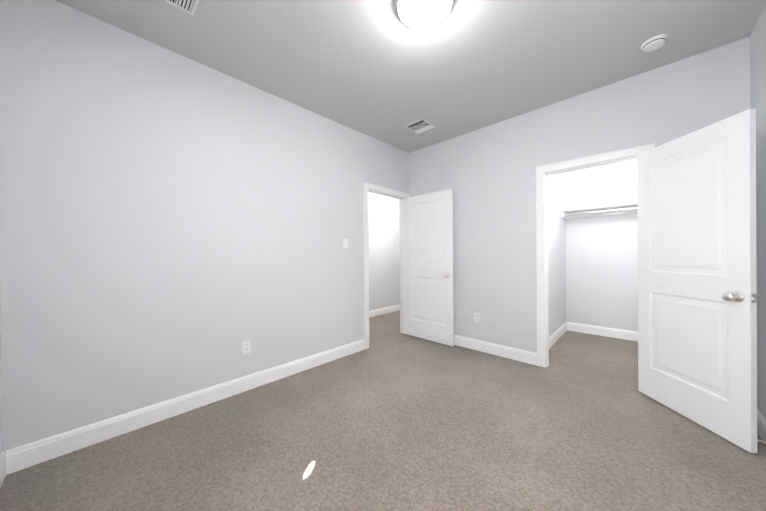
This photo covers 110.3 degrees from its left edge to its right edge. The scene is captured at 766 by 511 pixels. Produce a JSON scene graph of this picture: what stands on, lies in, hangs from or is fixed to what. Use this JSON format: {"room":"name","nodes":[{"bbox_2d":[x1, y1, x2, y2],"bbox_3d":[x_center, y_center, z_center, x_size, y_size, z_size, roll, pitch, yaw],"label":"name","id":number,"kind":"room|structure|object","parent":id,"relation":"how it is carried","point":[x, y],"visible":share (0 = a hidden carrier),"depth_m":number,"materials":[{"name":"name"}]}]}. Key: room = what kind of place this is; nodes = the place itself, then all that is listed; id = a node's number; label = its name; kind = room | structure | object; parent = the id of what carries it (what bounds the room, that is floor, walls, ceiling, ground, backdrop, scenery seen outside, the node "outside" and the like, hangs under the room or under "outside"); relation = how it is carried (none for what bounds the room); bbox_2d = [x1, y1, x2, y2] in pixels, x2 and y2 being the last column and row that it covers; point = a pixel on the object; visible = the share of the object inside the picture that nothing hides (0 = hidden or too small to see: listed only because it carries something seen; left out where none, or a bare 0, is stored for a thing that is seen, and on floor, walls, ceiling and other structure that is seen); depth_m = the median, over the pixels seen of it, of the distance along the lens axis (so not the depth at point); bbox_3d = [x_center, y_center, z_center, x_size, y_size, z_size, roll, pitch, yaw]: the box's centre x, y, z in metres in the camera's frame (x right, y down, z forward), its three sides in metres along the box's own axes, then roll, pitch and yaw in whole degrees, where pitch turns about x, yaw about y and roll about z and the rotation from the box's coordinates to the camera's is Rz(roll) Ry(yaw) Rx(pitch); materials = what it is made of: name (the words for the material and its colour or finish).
{"room":"empty bedroom","nodes":[
{"label":"empty bedroom","id":0,"kind":"room"},
{"bbox_2d":[0,284,1,454],"bbox_3d":[-1.026,-0.168,0.349,3.343,2.750,0.114,0,0,44],"label":"wall","id":1,"kind":"structure","parent":0,"point":[0,383],"depth_m":1.46,"materials":[{"name":"white paint"}]},
{"bbox_2d":[0,449,11,486],"bbox_3d":[-0.982,1.141,0.407,3.090,0.130,0.014,0,0,44],"label":"baseboard","id":2,"kind":"structure","parent":1,"relation":"attached to","point":[5,458],"depth_m":1.47,"materials":[{"name":"white paint"}]},
{"bbox_2d":[0,0,408,452],"bbox_3d":[-0.897,-0.174,2.813,0.114,2.750,3.618,0,0,44],"label":"wall","id":3,"kind":"structure","parent":0,"point":[173,225],"depth_m":1.92,"materials":[{"name":"white paint"}]},
{"bbox_2d":[6,339,364,472],"bbox_3d":[-1.153,1.138,2.447,0.014,0.130,2.658,0,0,44],"label":"baseboard","id":4,"kind":"structure","parent":3,"relation":"attached to","point":[15,459],"depth_m":1.93,"materials":[{"name":"white paint"}]},
{"bbox_2d":[242,340,250,354],"bbox_3d":[-1.220,0.819,2.385,0.007,0.115,0.070,0,0,44],"label":"outlet","id":5,"kind":"object","parent":3,"relation":"attached to","point":[246,347],"visible":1,"depth_m":2.38,"materials":[{"name":"white plastic"}]},
{"bbox_2d":[343,239,347,247],"bbox_3d":[-0.449,-0.143,3.188,0.013,0.115,0.070,0,0,44],"label":"light switch","id":6,"kind":"object","parent":3,"relation":"attached to","point":[345,243],"visible":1,"depth_m":3.19,"materials":[{"name":"white plastic"}]},
{"bbox_2d":[363,182,409,348],"bbox_3d":[0.037,0.128,3.783,0.158,2.129,0.932,0,0,44],"label":"door frame","id":7,"kind":"structure","parent":3,"relation":"attached to","point":[382,191],"depth_m":3.71,"materials":[{"name":"white paint"}]},
{"bbox_2d":[405,189,453,345],"bbox_3d":[0.627,0.158,3.723,0.792,2.032,0.176,0,0,45],"label":"entry door","id":8,"kind":"structure","parent":7,"relation":"attached to","point":[429,275],"depth_m":3.67,"materials":[{"name":"white paint"}]},
{"bbox_2d":[0,310,765,510],"bbox_3d":[0.734,1.249,3.049,4.557,0.120,6.428,0,0,44],"label":"floor","id":9,"kind":"structure","parent":0,"point":[392,418],"depth_m":1.65,"materials":[{"name":"carpet"}]},
{"bbox_2d":[368,193,399,310],"bbox_3d":[-0.392,-0.182,5.090,0.114,2.750,5.028,0,0,44],"label":"wall","id":10,"kind":"structure","parent":0,"point":[384,257],"depth_m":5.42,"materials":[{"name":"white paint"}]},
{"bbox_2d":[369,304,399,317],"bbox_3d":[-0.337,1.127,5.048,0.014,0.130,4.800,0,0,44],"label":"baseboard","id":11,"kind":"structure","parent":10,"relation":"attached to","point":[382,311],"depth_m":5.41,"materials":[{"name":"white paint"}]},
{"bbox_2d":[55,0,765,152],"bbox_3d":[0.714,-1.621,3.043,4.557,0.120,6.428,0,0,44],"label":"ceiling","id":12,"kind":"structure","parent":0,"point":[379,70],"depth_m":2.00,"materials":[{"name":"grey paint"}]},
{"bbox_2d":[165,0,198,15],"bbox_3d":[-1.215,-1.540,1.513,0.290,0.011,0.290,0,0,44],"label":"ceiling vent","id":13,"kind":"object","parent":12,"relation":"in","point":[189,6],"visible":1,"depth_m":1.64,"materials":[{"name":"white plastic"}]},
{"bbox_2d":[404,119,435,133],"bbox_3d":[0.449,-1.555,3.229,0.270,0.011,0.270,0,0,44],"label":"ceiling vent","id":14,"kind":"object","parent":12,"relation":"in","point":[420,126],"visible":1,"depth_m":3.22,"materials":[{"name":"white plastic"}]},
{"bbox_2d":[396,0,453,31],"bbox_3d":[0.254,-1.478,1.627,0.352,0.154,0.352,0,0,44],"label":"flush-mount ceiling light","id":15,"kind":"object","parent":12,"relation":"attached to","point":[421,15],"visible":1,"depth_m":1.60,"materials":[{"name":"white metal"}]},
{"bbox_2d":[641,34,667,52],"bbox_3d":[1.987,-1.546,1.958,0.140,0.044,0.140,0,0,44],"label":"smoke detector","id":16,"kind":"object","parent":12,"relation":"attached to","point":[653,43],"visible":1,"depth_m":1.93,"materials":[{"name":"white plastic"}]},
{"bbox_2d":[548,172,567,336],"bbox_3d":[2.285,-0.199,3.671,0.114,2.750,1.802,0,0,44],"label":"wall","id":17,"kind":"structure","parent":0,"point":[557,183],"depth_m":3.79,"materials":[{"name":"white paint"}]},
{"bbox_2d":[549,322,568,348],"bbox_3d":[2.308,1.111,3.582,0.030,0.130,1.688,0,0,44],"label":"baseboard","id":18,"kind":"structure","parent":17,"relation":"attached to","point":[555,336],"depth_m":3.75,"materials":[{"name":"white paint"}]},
{"bbox_2d":[408,37,749,352],"bbox_3d":[1.519,-0.192,3.079,3.229,2.750,0.114,0,0,44],"label":"wall","id":19,"kind":"structure","parent":0,"point":[487,174],"depth_m":2.95,"materials":[{"name":"white paint"}]},
{"bbox_2d":[474,312,479,322],"bbox_3d":[1.173,0.775,3.336,0.070,0.115,0.007,0,0,44],"label":"outlet","id":20,"kind":"object","parent":19,"relation":"attached to","point":[476,317],"visible":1,"depth_m":3.33,"materials":[{"name":"white plastic"}]},
{"bbox_2d":[454,335,536,365],"bbox_3d":[1.036,1.121,3.466,1.730,0.130,0.014,0,0,44],"label":"baseboard","id":21,"kind":"structure","parent":19,"relation":"attached to","point":[524,356],"depth_m":3.15,"materials":[{"name":"white paint"}]},
{"bbox_2d":[536,142,654,367],"bbox_3d":[2.018,0.116,2.603,0.892,2.129,0.158,0,0,44],"label":"trim","id":22,"kind":"structure","parent":19,"relation":"attached to","point":[601,159],"depth_m":2.82,"materials":[{"name":"white paint"}]},
{"bbox_2d":[637,109,758,452],"bbox_3d":[2.200,0.151,1.938,0.176,2.032,0.746,0,0,2],"label":"closet door","id":23,"kind":"structure","parent":22,"relation":"attached to","point":[698,297],"depth_m":1.82,"materials":[{"name":"white paint"}]},
{"bbox_2d":[568,159,637,331],"bbox_3d":[3.424,-0.207,3.748,1.409,2.750,0.114,0,0,44],"label":"wall","id":24,"kind":"structure","parent":0,"point":[593,271],"depth_m":3.88,"materials":[{"name":"white paint"}]},
{"bbox_2d":[561,203,636,218],"bbox_3d":[3.274,-0.544,3.598,1.415,0.268,0.305,0,0,44],"label":"shelf","id":25,"kind":"object","parent":24,"relation":"attached to","point":[619,209],"visible":0.46,"depth_m":3.78,"materials":[{"name":"white paint"}]},
{"bbox_2d":[569,322,637,340],"bbox_3d":[3.385,1.104,3.708,1.350,0.130,0.014,0,0,44],"label":"baseboard","id":26,"kind":"structure","parent":24,"relation":"attached to","point":[583,328],"depth_m":3.87,"materials":[{"name":"white paint"}]},
{"bbox_2d":[750,6,765,419],"bbox_3d":[2.095,-0.192,1.266,0.114,2.750,5.534,0,0,44],"label":"wall","id":27,"kind":"structure","parent":0,"point":[758,69],"depth_m":1.76,"materials":[{"name":"white paint"}]},
{"bbox_2d":[757,409,765,440],"bbox_3d":[1.393,1.124,0.623,0.014,0.130,3.618,0,0,44],"label":"baseboard","id":28,"kind":"structure","parent":27,"relation":"attached to","point":[761,422],"depth_m":1.73,"materials":[{"name":"white paint"}]}
]}

